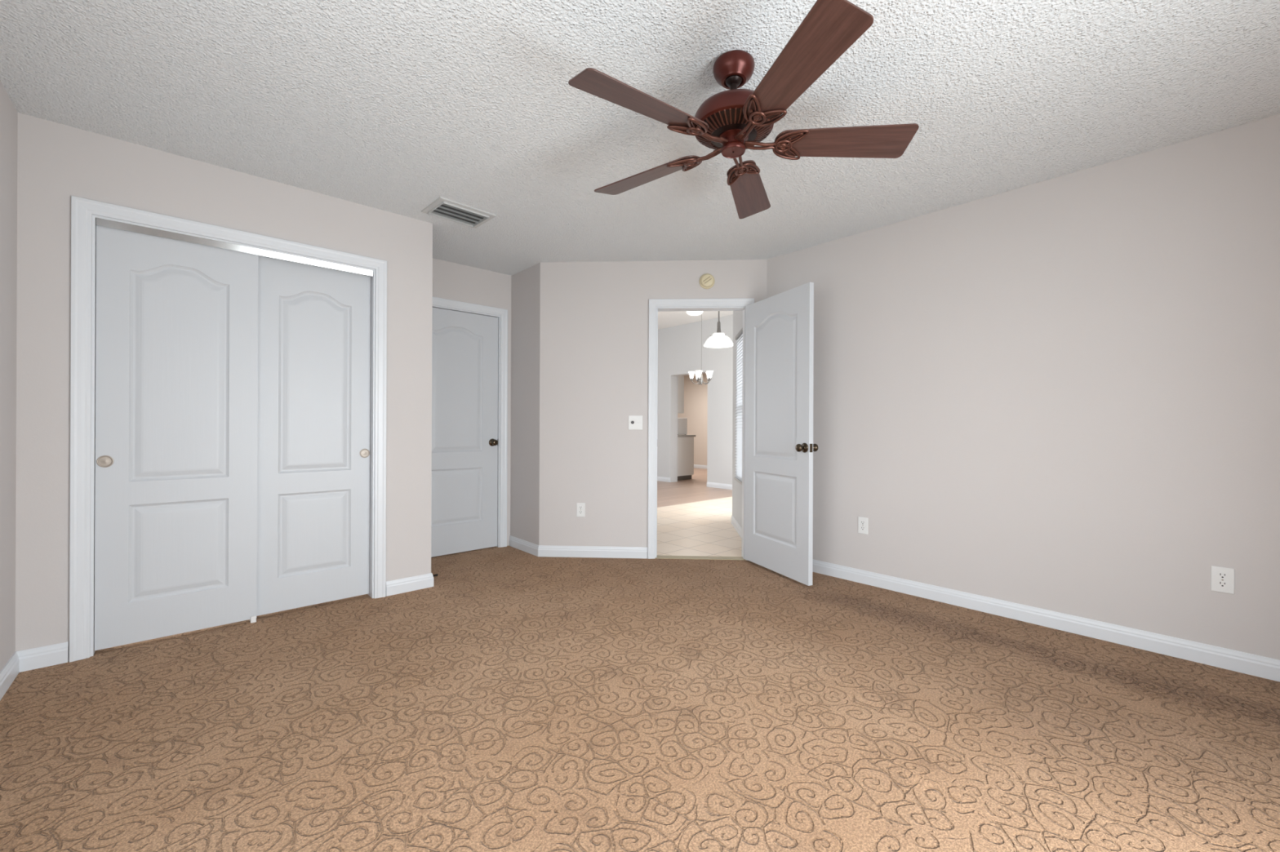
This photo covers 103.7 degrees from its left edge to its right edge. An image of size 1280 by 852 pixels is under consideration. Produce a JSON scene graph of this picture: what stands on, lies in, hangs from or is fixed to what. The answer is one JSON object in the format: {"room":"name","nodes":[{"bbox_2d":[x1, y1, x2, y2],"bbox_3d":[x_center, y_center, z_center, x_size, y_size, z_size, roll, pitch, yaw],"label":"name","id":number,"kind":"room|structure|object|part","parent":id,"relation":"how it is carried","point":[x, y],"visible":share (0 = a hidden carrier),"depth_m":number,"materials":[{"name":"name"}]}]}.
{"room":"empty bedroom","nodes":[
{"label":"empty bedroom","id":0,"kind":"room"},
{"bbox_2d":[0,80,17,671],"bbox_3d":[-1.179,-0.421,0.407,0.110,3.000,4.706,0,0,-42],"label":"wall","id":1,"kind":"structure","parent":0,"point":[8,113],"depth_m":2.08,"materials":[{"name":"beige paint"}]},
{"bbox_2d":[0,652,19,700],"bbox_3d":[-1.176,1.034,0.488,0.014,0.090,4.595,0,0,-42],"label":"baseboard","id":2,"kind":"structure","parent":1,"relation":"attached to","point":[11,670],"depth_m":2.08,"materials":[{"name":"white wood"}]},
{"bbox_2d":[15,112,432,661],"bbox_3d":[-2.134,-0.424,2.788,1.884,3.000,0.110,0,0,-42],"label":"wall","id":3,"kind":"structure","parent":0,"point":[56,162],"depth_m":2.39,"materials":[{"name":"beige paint"}]},
{"bbox_2d":[15,641,68,672],"bbox_3d":[-2.659,1.028,2.236,0.154,0.090,0.014,0,0,-42],"label":"baseboard","id":4,"kind":"structure","parent":3,"relation":"attached to","point":[37,658],"depth_m":2.23,"materials":[{"name":"white wood"}]},
{"bbox_2d":[94,225,257,650],"bbox_3d":[-2.341,0.048,2.575,0.608,2.018,0.037,0,0,-42],"label":"door","id":5,"kind":"structure","parent":3,"relation":"in","point":[176,321],"depth_m":2.54,"materials":[{"name":"grey wood"}]},
{"bbox_3d":[-2.533,0.168,2.380,0.057,0.057,0.003,0,0,-42],"label":"finger pull","id":6,"kind":"part","parent":5,"relation":"part of","materials":[{"name":"silver metal"}]},
{"bbox_2d":[69,195,386,662],"bbox_3d":[-2.136,0.015,2.775,1.330,2.121,0.128,0,0,-42],"label":"door frame","id":7,"kind":"structure","parent":3,"relation":"attached to","point":[84,211],"depth_m":2.34,"materials":[{"name":"white wood"}]},
{"bbox_2d":[95,217,373,275],"bbox_3d":[-2.137,-0.958,2.781,1.180,0.036,0.100,0,0,-42],"label":"closet track","id":8,"kind":"object","parent":3,"relation":"attached to","point":[101,222],"visible":0.93,"depth_m":2.66,"materials":[{"name":"metal"}]},
{"bbox_2d":[257,255,370,616],"bbox_3d":[-1.940,0.050,2.988,0.602,2.018,0.037,0,0,-42],"label":"door","id":9,"kind":"structure","parent":3,"relation":"in","point":[313,431],"depth_m":2.97,"materials":[{"name":"grey wood"}]},
{"bbox_3d":[-1.728,0.171,3.156,0.057,0.057,0.003,0,0,-42],"label":"finger pull","id":10,"kind":"part","parent":9,"relation":"part of","materials":[{"name":"silver metal"}]},
{"bbox_2d":[386,573,433,596],"bbox_3d":[-1.499,1.033,3.283,0.296,0.090,0.014,0,0,-42],"label":"baseboard","id":11,"kind":"structure","parent":3,"relation":"attached to","point":[423,581],"depth_m":3.27,"materials":[{"name":"white wood"}]},
{"bbox_2d":[432,257,511,546],"bbox_3d":[-1.558,-0.422,4.266,1.172,3.000,0.110,0,0,-42],"label":"wall","id":12,"kind":"structure","parent":0,"point":[451,281],"depth_m":4.35,"materials":[{"name":"beige paint"}]},
{"bbox_2d":[431,306,497,557],"bbox_3d":[-1.532,0.051,4.224,0.744,2.038,0.101,0,0,-42],"label":"door","id":13,"kind":"structure","parent":12,"relation":"in","point":[464,345],"depth_m":4.28,"materials":[{"name":"grey wood"}]},
{"bbox_3d":[-1.282,0.145,4.421,0.055,0.055,0.056,0,0,-42],"label":"knob","id":14,"kind":"part","parent":13,"relation":"part of","materials":[{"name":"brown metal"}]},
{"bbox_2d":[432,297,507,547],"bbox_3d":[-1.558,0.017,4.255,0.883,2.123,0.128,0,0,-42],"label":"door frame","id":15,"kind":"structure","parent":12,"relation":"attached to","point":[439,303],"depth_m":4.47,"materials":[{"name":"white wood"}]},
{"bbox_2d":[510,262,540,545],"bbox_3d":[-0.959,-0.419,4.394,0.110,3.000,0.502,0,0,-42],"label":"wall","id":16,"kind":"structure","parent":0,"point":[526,283],"depth_m":4.35,"materials":[{"name":"beige paint"}]},
{"bbox_2d":[509,535,538,556],"bbox_3d":[-1.008,1.036,4.351,0.014,0.090,0.508,0,0,-42],"label":"baseboard","id":17,"kind":"structure","parent":16,"relation":"attached to","point":[518,544],"depth_m":4.33,"materials":[{"name":"white wood"}]},
{"bbox_2d":[0,496,1279,851],"bbox_3d":[1.058,1.110,3.524,7.599,0.058,6.306,0,0,-42],"label":"floor","id":18,"kind":"structure","parent":0,"point":[518,700],"depth_m":1.80,"materials":[{"name":"carpet"}]},
{"bbox_2d":[249,616,256,623],"bbox_3d":[-2.144,1.059,2.783,0.024,0.034,0.094,0,0,-42],"label":"floor guide","id":19,"kind":"object","parent":18,"relation":"on","point":[253,620],"visible":0.9,"depth_m":2.75,"materials":[{"name":"white plastic"}]},
{"bbox_2d":[655,555,745,559],"bbox_3d":[0.492,1.084,4.135,0.735,0.006,0.087,0,0,3],"label":"threshold","id":20,"kind":"object","parent":18,"relation":"on","point":[700,557],"visible":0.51,"depth_m":4.12,"materials":[{"name":"beige plastic"}]},
{"bbox_2d":[0,0,1279,275],"bbox_3d":[0.091,-1.395,2.102,4.141,0.080,5.406,0,0,-42],"label":"ceiling","id":21,"kind":"structure","parent":0,"point":[398,107],"depth_m":2.07,"materials":[{"name":"white paint"}]},
{"bbox_2d":[421,196,496,228],"bbox_3d":[-1.153,-1.350,3.205,0.364,0.020,0.280,0,0,-45],"label":"ceiling vent","id":22,"kind":"object","parent":21,"relation":"in","point":[442,207],"visible":1,"depth_m":3.19,"materials":[{"name":"metal"}]},
{"bbox_2d":[568,0,919,218],"bbox_3d":[0.318,-1.188,1.876,1.253,0.332,1.260,0,0,-42],"label":"ceiling fan","id":23,"kind":"object","parent":21,"relation":"hanging from","point":[731,122],"visible":1,"depth_m":1.78,"materials":[{"name":"brown wood"}]},
{"bbox_3d":[0.018,-1.055,1.654,0.500,0.006,0.158,0,15,-34],"label":"blade","id":24,"kind":"part","parent":23,"relation":"part of","materials":[{"name":"brown wood"}]},
{"bbox_3d":[0.033,-1.055,2.124,0.500,0.006,0.158,0,15,38],"label":"blade","id":25,"kind":"part","parent":23,"relation":"part of","materials":[{"name":"brown wood"}]},
{"bbox_3d":[0.485,-1.053,2.254,0.158,0.006,0.500,-15,-5,19],"label":"blade","id":26,"kind":"part","parent":23,"relation":"part of","materials":[{"name":"brown wood"}]},
{"bbox_3d":[0.460,-1.053,1.494,0.158,0.006,0.500,15,-4,-15],"label":"blade","id":27,"kind":"part","parent":23,"relation":"part of","materials":[{"name":"brown wood"}]},
{"bbox_3d":[0.749,-1.052,1.865,0.500,0.006,0.158,0,-15,2],"label":"blade","id":28,"kind":"part","parent":23,"relation":"part of","materials":[{"name":"brown wood"}]},
{"bbox_2d":[538,259,767,555],"bbox_3d":[0.100,-0.415,4.179,1.860,3.000,0.110,0,0,3],"label":"wall","id":29,"kind":"structure","parent":0,"point":[594,336],"depth_m":4.14,"materials":[{"name":"beige paint"}]},
{"bbox_2d":[576,502,585,516],"bbox_3d":[-0.488,0.693,4.149,0.070,0.114,0.009,0,0,3],"label":"power outlet","id":30,"kind":"object","parent":29,"relation":"attached to","point":[580,507],"visible":1,"depth_m":4.15,"materials":[{"name":"white plastic"}]},
{"bbox_2d":[537,545,647,559],"bbox_3d":[-0.392,1.038,4.141,0.904,0.090,0.014,0,0,3],"label":"baseboard","id":31,"kind":"structure","parent":29,"relation":"attached to","point":[543,550],"depth_m":4.14,"materials":[{"name":"white wood"}]},
{"bbox_2d":[628,415,642,430],"bbox_3d":[-0.037,-0.027,4.120,0.116,0.116,0.020,0,0,3],"label":"light switch","id":32,"kind":"object","parent":29,"relation":"attached to","point":[635,422],"visible":1,"depth_m":4.12,"materials":[{"name":"white plastic"}]},
{"bbox_2d":[647,297,754,560],"bbox_3d":[0.497,0.025,4.149,0.853,2.123,0.128,0,0,3],"label":"door frame","id":33,"kind":"structure","parent":29,"relation":"attached to","point":[655,305],"depth_m":4.11,"materials":[{"name":"white wood"}]},
{"bbox_2d":[699,273,715,288],"bbox_3d":[0.545,-1.180,4.080,0.124,0.124,0.043,0,0,3],"label":"smoke detector","id":34,"kind":"object","parent":29,"relation":"attached to","point":[707,281],"visible":1,"depth_m":4.06,"materials":[{"name":"beige plastic"}]},
{"bbox_2d":[744,282,817,586],"bbox_3d":[1.001,0.053,3.715,0.168,2.032,0.756,0,0,-23],"label":"door","id":35,"kind":"structure","parent":29,"relation":"in","point":[780,447],"depth_m":3.63,"materials":[{"name":"grey wood"}]},
{"bbox_3d":[1.079,0.147,3.384,0.056,0.055,0.055,0,0,-23],"label":"knob","id":36,"kind":"part","parent":35,"relation":"part of","materials":[{"name":"brown metal"}]},
{"bbox_3d":[1.146,0.147,3.368,0.023,0.058,0.003,0,0,-23],"label":"latch plate","id":37,"kind":"part","parent":35,"relation":"part of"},
{"bbox_3d":[1.182,0.148,3.426,0.056,0.055,0.055,0,0,-23],"label":"knob","id":38,"kind":"part","parent":35,"relation":"part of","materials":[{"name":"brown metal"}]},
{"bbox_2d":[677,373,707,465],"bbox_3d":[2.122,-0.205,12.424,0.100,2.600,5.600,0,0,-42],"label":"wall","id":39,"kind":"structure","parent":0,"point":[695,396],"depth_m":13.05,"materials":[{"name":"beige paint"}]},
{"bbox_2d":[693,464,706,468],"bbox_3d":[2.075,1.050,12.386,0.014,0.090,5.400,0,0,-42],"label":"baseboard","id":40,"kind":"structure","parent":39,"relation":"attached to","point":[697,466],"depth_m":12.96,"materials":[{"name":"white wood"}]},
{"bbox_2d":[657,467,732,507],"bbox_3d":[-0.600,1.107,9.971,7.920,0.053,6.000,0,0,-42],"label":"floor","id":41,"kind":"structure","parent":0,"point":[695,489],"depth_m":8.32,"materials":[{"name":"beige tile"}]},
{"bbox_2d":[677,436,693,480],"bbox_3d":[0.222,0.651,10.860,0.643,0.864,2.000,0,0,-42],"label":"base cabinet","id":42,"kind":"object","parent":41,"relation":"on","point":[685,444],"visible":0.2,"depth_m":10.14,"materials":[{"name":"white wood"}]},
{"bbox_2d":[677,435,695,437],"bbox_3d":[0.230,0.199,10.852,0.642,0.038,2.020,0,0,-42],"label":"countertop","id":43,"kind":"structure","parent":42,"relation":"on","point":[678,436],"depth_m":10.11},
{"bbox_2d":[677,417,687,435],"bbox_3d":[0.760,0.009,10.387,0.290,0.345,0.340,0,0,-42],"label":"countertop appliance","id":44,"kind":"object","parent":43,"relation":"on","point":[682,422],"visible":0.47,"depth_m":10.26,"materials":[{"name":"white plastic"}]},
{"bbox_2d":[657,314,733,484],"bbox_3d":[1.021,-0.410,9.354,0.190,3.000,5.680,0,0,-42],"label":"wall","id":45,"kind":"structure","parent":0,"point":[679,347],"depth_m":9.17,"materials":[{"name":"beige paint"}]},
{"bbox_2d":[657,476,670,482],"bbox_3d":[-0.156,1.040,10.499,0.014,0.090,2.210,0,0,-42],"label":"baseboard","id":46,"kind":"structure","parent":45,"relation":"attached to","point":[659,478],"depth_m":9.80,"materials":[{"name":"white wood"}]},
{"bbox_2d":[677,375,684,413],"bbox_3d":[0.106,-0.633,10.750,0.315,0.750,2.000,0,0,-42],"label":"upper cabinet","id":47,"kind":"object","parent":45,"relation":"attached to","point":[680,379],"visible":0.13,"depth_m":10.05,"materials":[{"name":"beige wood"}]},
{"bbox_2d":[706,481,732,489],"bbox_3d":[1.996,1.049,8.115,0.014,0.090,2.385,0,0,-42],"label":"baseboard","id":48,"kind":"structure","parent":45,"relation":"attached to","point":[721,486],"depth_m":8.78,"materials":[{"name":"white wood"}]},
{"bbox_2d":[657,311,733,329],"bbox_3d":[-0.464,-1.966,7.388,4.800,0.100,6.800,0,0,-42],"label":"ceiling","id":49,"kind":"structure","parent":0,"point":[673,318],"depth_m":8.82,"materials":[{"name":"white paint"}]},
{"bbox_2d":[685,311,703,315],"bbox_3d":[0.902,-1.871,8.292,0.290,0.080,0.290,0,0,-42],"label":"ceiling light","id":50,"kind":"object","parent":49,"relation":"attached to","point":[690,313],"visible":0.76,"depth_m":8.23,"materials":[{"name":"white glass"}]},
{"bbox_2d":[688,311,713,385],"bbox_3d":[1.015,-1.288,8.197,0.413,1.245,0.412,0,0,-42],"label":"chandelier","id":51,"kind":"object","parent":49,"relation":"hanging from","point":[699,375],"visible":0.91,"depth_m":8.18,"materials":[{"name":"white glass"}]},
{"bbox_3d":[0.843,-0.831,8.207,0.112,0.110,0.112,0,0,-42],"label":"lamp shade","id":52,"kind":"part","parent":51,"relation":"part of","materials":[{"name":"white glass"}]},
{"bbox_3d":[0.945,-0.830,8.049,0.112,0.110,0.112,0,0,-42],"label":"lamp shade","id":53,"kind":"part","parent":51,"relation":"part of","materials":[{"name":"white glass"}]},
{"bbox_3d":[1.004,-1.273,8.198,0.052,1.215,0.052,0,0,-42],"label":"stem","id":54,"kind":"part","parent":51,"relation":"part of","materials":[{"name":"silver metal"}]},
{"bbox_3d":[1.126,-0.830,8.096,0.112,0.110,0.112,0,0,-42],"label":"lamp shade","id":55,"kind":"part","parent":51,"relation":"part of","materials":[{"name":"white glass"}]},
{"bbox_2d":[703,311,733,347],"bbox_3d":[1.075,-1.502,6.850,0.412,0.816,0.412,0,0,-42],"label":"pendant lamp","id":56,"kind":"object","parent":49,"relation":"hanging from","point":[718,340],"visible":0.88,"depth_m":6.77,"materials":[{"name":"white glass"}]},
{"bbox_3d":[1.073,-1.178,6.850,0.412,0.168,0.412,0,0,-42],"label":"lamp shade","id":57,"kind":"part","parent":56,"relation":"part of","materials":[{"name":"white glass"}]},
{"bbox_3d":[1.075,-1.570,6.850,0.060,0.620,0.060,0,0,-42],"label":"stem","id":58,"kind":"part","parent":56,"relation":"part of","materials":[{"name":"silver metal"}]},
{"bbox_2d":[732,311,742,528],"bbox_3d":[1.061,-0.411,4.877,0.120,3.000,1.520,0,0,3],"label":"wall","id":59,"kind":"structure","parent":0,"point":[737,315],"depth_m":5.41,"materials":[{"name":"beige paint"}]},
{"bbox_2d":[730,515,742,538],"bbox_3d":[0.989,1.044,4.880,0.014,0.090,1.520,0,0,3],"label":"baseboard","id":60,"kind":"structure","parent":59,"relation":"attached to","point":[738,528],"depth_m":5.20,"materials":[{"name":"white wood"}]},
{"bbox_2d":[733,477,742,484],"bbox_3d":[1.020,-0.187,4.726,0.126,1.483,1.041,0,0,3],"label":"window","id":61,"kind":"structure","parent":59,"relation":"in","point":[735,478],"depth_m":4.94,"materials":[{"name":"white"}]},
{"bbox_2d":[734,327,742,481],"bbox_3d":[0.976,-0.200,4.728,0.030,1.457,1.017,0,0,3],"label":"window blind","id":62,"kind":"object","parent":59,"relation":"attached to","point":[739,427],"visible":0.38,"depth_m":5.00,"materials":[{"name":"white plastic"}]},
{"bbox_3d":[0.979,-0.912,4.728,0.030,0.033,1.017,0,0,3],"label":"head rail","id":63,"kind":"part","parent":62,"relation":"part of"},
{"bbox_2d":[766,114,1279,660],"bbox_3d":[2.260,-0.406,2.792,0.110,3.000,3.639,0,0,-42],"label":"wall","id":64,"kind":"structure","parent":0,"point":[1061,394],"depth_m":2.66,"materials":[{"name":"beige paint"}]},
{"bbox_2d":[857,516,868,534],"bbox_3d":[1.547,0.691,3.487,0.009,0.114,0.070,0,0,-42],"label":"power outlet","id":65,"kind":"object","parent":64,"relation":"attached to","point":[863,522],"visible":1,"depth_m":3.48,"materials":[{"name":"white plastic"}]},
{"bbox_2d":[812,560,1279,682],"bbox_3d":[2.184,1.049,2.777,0.014,0.090,3.489,0,0,-42],"label":"baseboard","id":66,"kind":"structure","parent":64,"relation":"attached to","point":[1266,668],"depth_m":2.64,"materials":[{"name":"white wood"}]},
{"bbox_2d":[1210,565,1234,594],"bbox_3d":[2.639,0.698,2.278,0.009,0.114,0.070,0,0,-42],"label":"power outlet","id":67,"kind":"object","parent":64,"relation":"attached to","point":[1222,579],"visible":1,"depth_m":2.28,"materials":[{"name":"white plastic"}]},
{"bbox_2d":[1217,581,1228,587],"bbox_3d":[2.637,0.717,2.276,0.002,0.026,0.033,0,0,-42],"label":"receptacle","id":68,"kind":"object","parent":67,"relation":"attached to","point":[1220,584],"depth_m":2.28,"materials":[{"name":"white plastic"}]},
{"bbox_2d":[1217,572,1228,578],"bbox_3d":[2.637,0.678,2.276,0.002,0.026,0.033,0,0,-42],"label":"receptacle","id":69,"kind":"object","parent":67,"relation":"attached to","point":[1220,575],"depth_m":2.28,"materials":[{"name":"white plastic"}]}
]}

